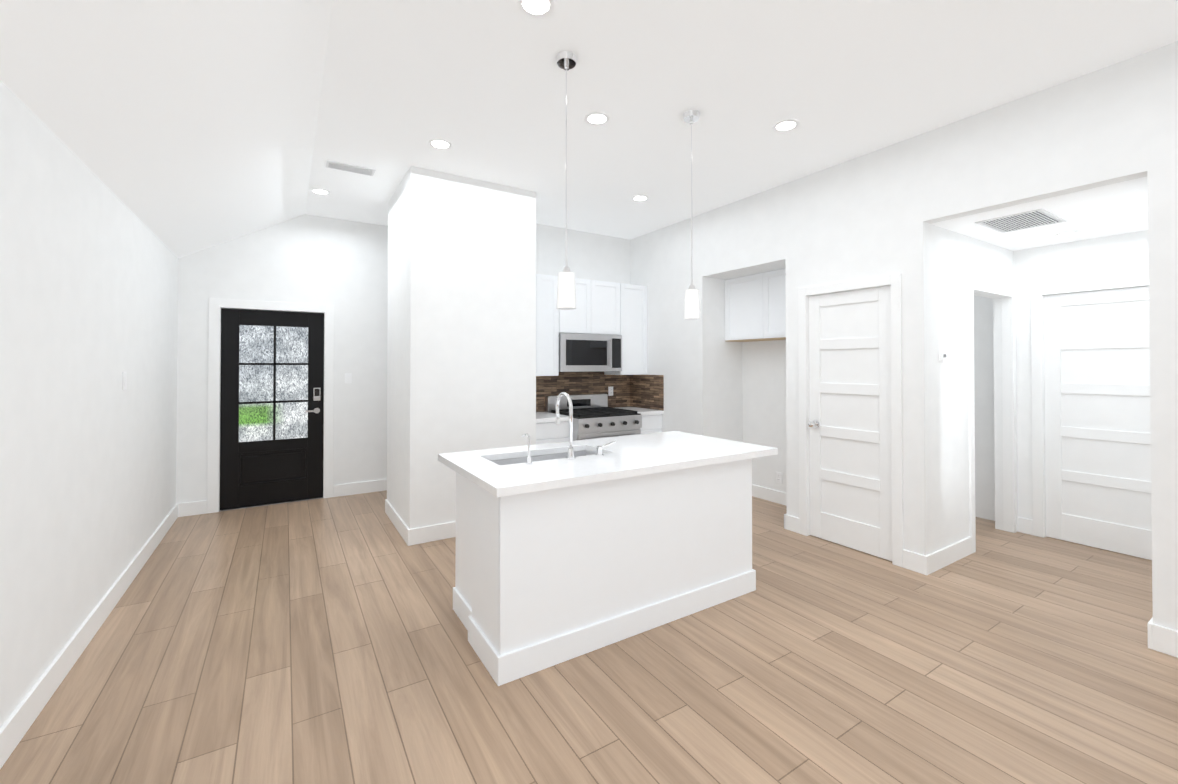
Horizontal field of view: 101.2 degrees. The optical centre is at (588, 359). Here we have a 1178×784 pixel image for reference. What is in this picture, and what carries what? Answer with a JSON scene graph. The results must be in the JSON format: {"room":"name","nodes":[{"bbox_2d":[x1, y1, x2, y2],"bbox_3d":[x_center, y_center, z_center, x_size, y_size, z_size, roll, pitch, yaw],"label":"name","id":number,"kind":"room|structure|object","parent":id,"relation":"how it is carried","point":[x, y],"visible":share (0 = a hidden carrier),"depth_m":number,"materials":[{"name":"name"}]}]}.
{"room":"kitchen","nodes":[
{"label":"kitchen","id":0,"kind":"room"},
{"bbox_2d":[0,490,1177,783],"bbox_3d":[1.054,1.515,2.777,6.750,0.050,8.730,0,-1,-32],"label":"floor","id":1,"kind":"structure","parent":0,"point":[322,640],"depth_m":2.25,"materials":[{"name":"brown wood"}]},
{"bbox_2d":[536,419,568,443],"bbox_3d":[-0.582,1.074,5.189,0.554,0.880,0.628,0,-1,-32],"label":"base cabinet","id":2,"kind":"object","parent":1,"relation":"on","point":[549,429],"depth_m":4.95,"materials":[{"name":"white wood"}]},
{"bbox_2d":[536,412,568,422],"bbox_3d":[-0.577,0.614,5.185,0.554,0.040,0.648,0,-1,-32],"label":"countertop","id":3,"kind":"structure","parent":2,"relation":"on","point":[541,417],"depth_m":5.01,"materials":[{"name":"white stone"}]},
{"bbox_2d":[545,394,641,440],"bbox_3d":[0.055,0.967,5.479,0.825,1.100,0.792,0,-1,-32],"label":"range","id":4,"kind":"object","parent":1,"relation":"on","point":[595,416],"visible":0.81,"depth_m":5.31,"materials":[{"name":"silver metal"}]},
{"bbox_2d":[449,459,755,685],"bbox_3d":[0.116,1.056,3.021,1.767,0.873,0.826,0,-1,-32],"label":"kitchen island","id":5,"kind":"object","parent":1,"relation":"on","point":[558,561],"depth_m":2.54,"materials":[{"name":"white wood"}]},
{"bbox_2d":[438,431,777,498],"bbox_3d":[0.157,0.603,3.096,1.960,0.040,0.990,0,-1,-32],"label":"island countertop","id":6,"kind":"structure","parent":5,"relation":"on","point":[654,453],"depth_m":2.82,"materials":[{"name":"white stone"}]},
{"bbox_2d":[522,433,532,463],"bbox_3d":[-0.352,0.495,2.722,0.044,0.167,0.109,0,-1,-32],"label":"soap pump","id":7,"kind":"object","parent":6,"relation":"on","point":[528,456],"visible":1,"depth_m":2.69,"materials":[{"name":"silver metal"}]},
{"bbox_2d":[492,450,596,465],"bbox_3d":[-0.254,0.707,2.997,0.816,0.169,0.396,0,-1,-32],"label":"sink","id":8,"kind":"object","parent":6,"relation":"in","point":[538,458],"visible":0.02,"depth_m":3.16,"materials":[{"name":"metal"}]},
{"bbox_2d":[555,392,616,459],"bbox_3d":[-0.026,0.388,2.979,0.342,0.386,0.212,0,-1,-32],"label":"faucet","id":9,"kind":"object","parent":6,"relation":"on","point":[571,448],"visible":1,"depth_m":2.84,"materials":[{"name":"silver metal"}]},
{"bbox_2d":[640,415,661,433],"bbox_3d":[0.531,1.082,5.888,0.409,0.880,0.628,0,-1,-32],"label":"base cabinet","id":10,"kind":"object","parent":1,"relation":"on","point":[650,423],"depth_m":5.65,"materials":[{"name":"white wood"}]},
{"bbox_2d":[616,407,663,414],"bbox_3d":[0.536,0.622,5.884,0.409,0.040,0.648,0,-1,-32],"label":"countertop","id":11,"kind":"structure","parent":10,"relation":"on","point":[643,411],"depth_m":5.72,"materials":[{"name":"white stone"}]},
{"bbox_2d":[0,41,1177,727],"bbox_3d":[1.054,-0.160,2.794,6.750,3.300,8.730,0,-1,-32],"label":"wall","id":12,"kind":"structure","parent":0,"point":[428,291],"depth_m":3.77,"materials":[{"name":"paint"}]},
{"bbox_2d":[0,503,179,768],"bbox_3d":[-1.695,1.407,1.052,0.019,0.130,8.490,0,-1,-32],"label":"baseboard","id":13,"kind":"structure","parent":12,"relation":"attached to","point":[18,723],"depth_m":2.32,"materials":[{"name":"paint"}]},
{"bbox_2d":[207,298,333,513],"bbox_3d":[-3.307,0.451,5.088,1.098,2.124,0.076,0,-1,-32],"label":"door frame","id":14,"kind":"structure","parent":12,"relation":"attached to","point":[216,305],"depth_m":4.87,"materials":[{"name":"paint"}]},
{"bbox_2d":[219,308,323,511],"bbox_3d":[-3.315,0.498,5.102,0.914,2.030,0.123,0,-1,-32],"label":"entry door","id":15,"kind":"structure","parent":12,"relation":"in","point":[271,407],"depth_m":5.09,"materials":[{"name":"black wood"}]},
{"bbox_2d":[345,373,351,382],"bbox_3d":[-2.704,0.207,5.438,0.072,0.115,0.008,0,-1,-32],"label":"light switch","id":16,"kind":"object","parent":12,"relation":"attached to","point":[348,377],"visible":1,"depth_m":5.43,"materials":[{"name":"white plastic"}]},
{"bbox_2d":[333,479,386,496],"bbox_3d":[-2.031,1.456,5.843,1.875,0.130,0.016,0,-1,-32],"label":"baseboard","id":17,"kind":"structure","parent":12,"relation":"attached to","point":[376,485],"depth_m":5.48,"materials":[{"name":"paint"}]},
{"bbox_2d":[385,499,407,538],"bbox_3d":[-1.743,1.441,4.369,0.016,0.130,1.020,0,-1,-32],"label":"baseboard","id":18,"kind":"structure","parent":12,"relation":"attached to","point":[399,524],"depth_m":4.34,"materials":[{"name":"paint"}]},
{"bbox_2d":[404,521,455,545],"bbox_3d":[-0.972,1.440,4.219,1.162,0.130,0.019,0,-1,-32],"label":"baseboard","id":19,"kind":"structure","parent":12,"relation":"attached to","point":[414,536],"depth_m":4.00,"materials":[{"name":"paint"}]},
{"bbox_2d":[536,274,543,375],"bbox_3d":[-0.749,-0.375,5.265,0.337,1.100,0.348,0,-1,-32],"label":"upper cabinet","id":20,"kind":"object","parent":12,"relation":"attached to","point":[539,277],"depth_m":5.20,"materials":[{"name":"white wood"}]},
{"bbox_2d":[544,275,567,375],"bbox_3d":[-0.538,-0.373,5.397,0.402,1.100,0.348,0,-1,-32],"label":"upper cabinet","id":21,"kind":"object","parent":12,"relation":"attached to","point":[555,320],"depth_m":5.29,"materials":[{"name":"white wood"}]},
{"bbox_2d":[568,278,595,333],"bbox_3d":[-0.219,-0.609,5.600,0.472,0.625,0.348,0,-1,-32],"label":"upper cabinet","id":22,"kind":"object","parent":12,"relation":"attached to","point":[582,319],"depth_m":5.51,"materials":[{"name":"white wood"}]},
{"bbox_2d":[536,372,663,411],"bbox_3d":[-0.051,0.368,5.519,1.797,0.458,0.649,0,-1,-32],"label":"backsplash","id":23,"kind":"structure","parent":12,"relation":"attached to","point":[643,391],"depth_m":5.92,"materials":[{"name":"tile"}]},
{"bbox_2d":[608,387,612,395],"bbox_3d":[0.275,0.394,6.088,0.072,0.115,0.008,0,-1,-32],"label":"outlet","id":24,"kind":"object","parent":23,"relation":"attached to","point":[610,391],"visible":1,"depth_m":6.08,"materials":[{"name":"white plastic"}]},
{"bbox_2d":[596,280,623,337],"bbox_3d":[0.080,-0.607,5.787,0.472,0.625,0.348,0,-1,-32],"label":"upper cabinet","id":25,"kind":"object","parent":12,"relation":"attached to","point":[607,308],"depth_m":5.70,"materials":[{"name":"white wood"}]},
{"bbox_2d":[559,333,621,371],"bbox_3d":[-0.044,-0.076,5.647,0.821,0.429,0.421,0,-1,-32],"label":"microwave","id":26,"kind":"object","parent":25,"relation":"attached to","point":[589,353],"visible":0.96,"depth_m":5.49,"materials":[{"name":"silver metal"}]},
{"bbox_2d":[604,283,646,374],"bbox_3d":[0.429,-0.367,6.004,0.474,1.100,0.348,0,-1,-32],"label":"upper cabinet","id":27,"kind":"object","parent":12,"relation":"attached to","point":[634,342],"depth_m":5.89,"materials":[{"name":"white wood"}]},
{"bbox_2d":[725,269,785,341],"bbox_3d":[1.899,-0.551,5.023,0.288,0.683,1.016,0,-1,-32],"label":"upper cabinet","id":28,"kind":"object","parent":12,"relation":"attached to","point":[755,307],"visible":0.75,"depth_m":5.03,"materials":[{"name":"white wood"}]},
{"bbox_2d":[752,484,786,505],"bbox_3d":[2.015,1.448,5.076,0.018,0.130,1.020,0,-1,-32],"label":"baseboard","id":29,"kind":"structure","parent":12,"relation":"attached to","point":[779,497],"depth_m":5.19,"materials":[{"name":"paint"}]},
{"bbox_2d":[776,472,781,483],"bbox_3d":[2.003,1.244,5.105,0.008,0.115,0.072,0,-1,-32],"label":"outlet","id":30,"kind":"object","parent":12,"relation":"attached to","point":[778,477],"visible":1,"depth_m":5.10,"materials":[{"name":"white plastic"}]},
{"bbox_2d":[784,513,798,530],"bbox_3d":[2.008,1.442,4.478,0.626,0.130,0.016,0,-1,-32],"label":"baseboard","id":31,"kind":"structure","parent":12,"relation":"attached to","point":[791,523],"depth_m":4.25,"materials":[{"name":"paint"}]},
{"bbox_2d":[808,286,891,560],"bbox_3d":[2.046,0.473,3.853,0.128,2.044,0.680,0,-1,-32],"label":"pantry door","id":32,"kind":"structure","parent":12,"relation":"in","point":[850,455],"depth_m":3.85,"materials":[{"name":"white wood"}]},
{"bbox_2d":[798,273,902,567],"bbox_3d":[2.072,0.439,3.870,0.076,2.124,0.828,0,-1,-32],"label":"door frame","id":33,"kind":"structure","parent":12,"relation":"attached to","point":[894,281],"depth_m":3.60,"materials":[{"name":"paint"}]},
{"bbox_2d":[939,352,946,361],"bbox_3d":[2.582,-0.023,3.527,0.090,0.075,0.020,0,-1,-32],"label":"thermostat","id":34,"kind":"object","parent":12,"relation":"attached to","point":[942,356],"visible":1,"depth_m":3.51,"materials":[{"name":"white plastic"}]},
{"bbox_2d":[920,536,971,574],"bbox_3d":[2.648,1.433,3.556,0.731,0.130,0.016,0,-1,-32],"label":"baseboard","id":35,"kind":"structure","parent":12,"relation":"attached to","point":[930,563],"depth_m":3.51,"materials":[{"name":"paint"}]},
{"bbox_2d":[967,280,1016,552],"bbox_3d":[3.340,0.441,4.037,0.938,2.124,0.076,0,-1,-32],"label":"door frame","id":36,"kind":"structure","parent":12,"relation":"attached to","point":[1006,295],"depth_m":4.23,"materials":[{"name":"paint"}]},
{"bbox_2d":[1031,276,1148,537],"bbox_3d":[4.089,0.438,3.778,0.076,2.124,0.948,0,-1,-32],"label":"door frame","id":37,"kind":"structure","parent":12,"relation":"attached to","point":[1038,294],"depth_m":4.12,"materials":[{"name":"paint"}]},
{"bbox_2d":[1044,286,1151,559],"bbox_3d":[4.063,0.472,3.761,0.128,2.044,0.800,0,-1,-32],"label":"hall door","id":38,"kind":"structure","parent":12,"relation":"in","point":[1097,421],"depth_m":3.85,"materials":[{"name":"white wood"}]},
{"bbox_2d":[1147,619,1177,657],"bbox_3d":[3.696,1.409,1.216,0.016,0.130,3.036,0,-1,-32],"label":"baseboard","id":39,"kind":"structure","parent":12,"relation":"attached to","point":[1162,639],"depth_m":2.45,"materials":[{"name":"paint"}]},
{"bbox_2d":[0,0,1177,257],"bbox_3d":[1.052,-1.335,2.876,6.680,0.729,8.610,0,-1,-32],"label":"ceiling","id":40,"kind":"structure","parent":0,"point":[180,128],"depth_m":2.73,"materials":[{"name":"paint"}]},
{"bbox_2d":[310,188,330,194],"bbox_3d":[-2.523,-1.580,4.548,0.170,0.004,0.170,0,-1,-32],"label":"recessed light","id":41,"kind":"object","parent":40,"relation":"in","point":[320,191],"visible":1,"depth_m":4.54,"materials":[{"name":"white"}]},
{"bbox_2d":[326,160,375,175],"bbox_3d":[-1.972,-1.584,4.008,0.360,0.008,0.150,0,-1,-32],"label":"ceiling vent","id":42,"kind":"object","parent":40,"relation":"in","point":[349,168],"visible":0.98,"depth_m":4.00,"materials":[{"name":"white metal"}]},
{"bbox_2d":[428,139,451,149],"bbox_3d":[-1.097,-1.590,3.570,0.170,0.004,0.170,0,-1,-32],"label":"recessed light","id":43,"kind":"object","parent":40,"relation":"in","point":[441,144],"visible":1,"depth_m":3.57,"materials":[{"name":"white"}]},
{"bbox_2d":[517,0,554,17],"bbox_3d":[-0.238,-1.604,2.183,0.170,0.004,0.170,0,-1,-32],"label":"recessed light","id":44,"kind":"object","parent":40,"relation":"in","point":[537,8],"visible":1,"depth_m":2.20,"materials":[{"name":"white"}]},
{"bbox_2d":[555,51,577,309],"bbox_3d":[-0.120,-0.936,2.566,0.120,1.331,0.120,0,-1,-32],"label":"pendant light","id":45,"kind":"object","parent":40,"relation":"hanging from","point":[566,61],"visible":1,"depth_m":2.54,"materials":[{"name":"white glass"}]},
{"bbox_2d":[584,112,609,125],"bbox_3d":[0.054,-1.594,3.203,0.170,0.004,0.170,0,-1,-32],"label":"recessed light","id":46,"kind":"object","parent":40,"relation":"in","point":[596,118],"visible":1,"depth_m":3.19,"materials":[{"name":"white plastic"}]},
{"bbox_2d":[631,195,648,200],"bbox_3d":[0.500,-1.578,4.730,0.170,0.004,0.170,0,-1,-32],"label":"recessed light","id":47,"kind":"object","parent":40,"relation":"in","point":[640,198],"visible":1,"depth_m":4.73,"materials":[{"name":"white plastic"}]},
{"bbox_2d":[682,110,700,319],"bbox_3d":[0.667,-0.930,3.145,0.120,1.331,0.120,0,-1,-32],"label":"pendant light","id":48,"kind":"object","parent":40,"relation":"hanging from","point":[691,299],"visible":1,"depth_m":3.12,"materials":[{"name":"white glass"}]},
{"bbox_2d":[773,119,798,131],"bbox_3d":[1.340,-1.593,3.295,0.170,0.004,0.170,0,-1,-32],"label":"recessed light","id":49,"kind":"object","parent":40,"relation":"in","point":[784,125],"visible":1,"depth_m":3.29,"materials":[{"name":"white"}]},
{"bbox_2d":[975,208,1066,232],"bbox_3d":[3.034,-0.970,3.402,0.500,0.008,0.360,0,-1,-32],"label":"ceiling vent","id":50,"kind":"object","parent":40,"relation":"in","point":[1025,220],"visible":1,"depth_m":3.38,"materials":[{"name":"white metal"}]}
]}

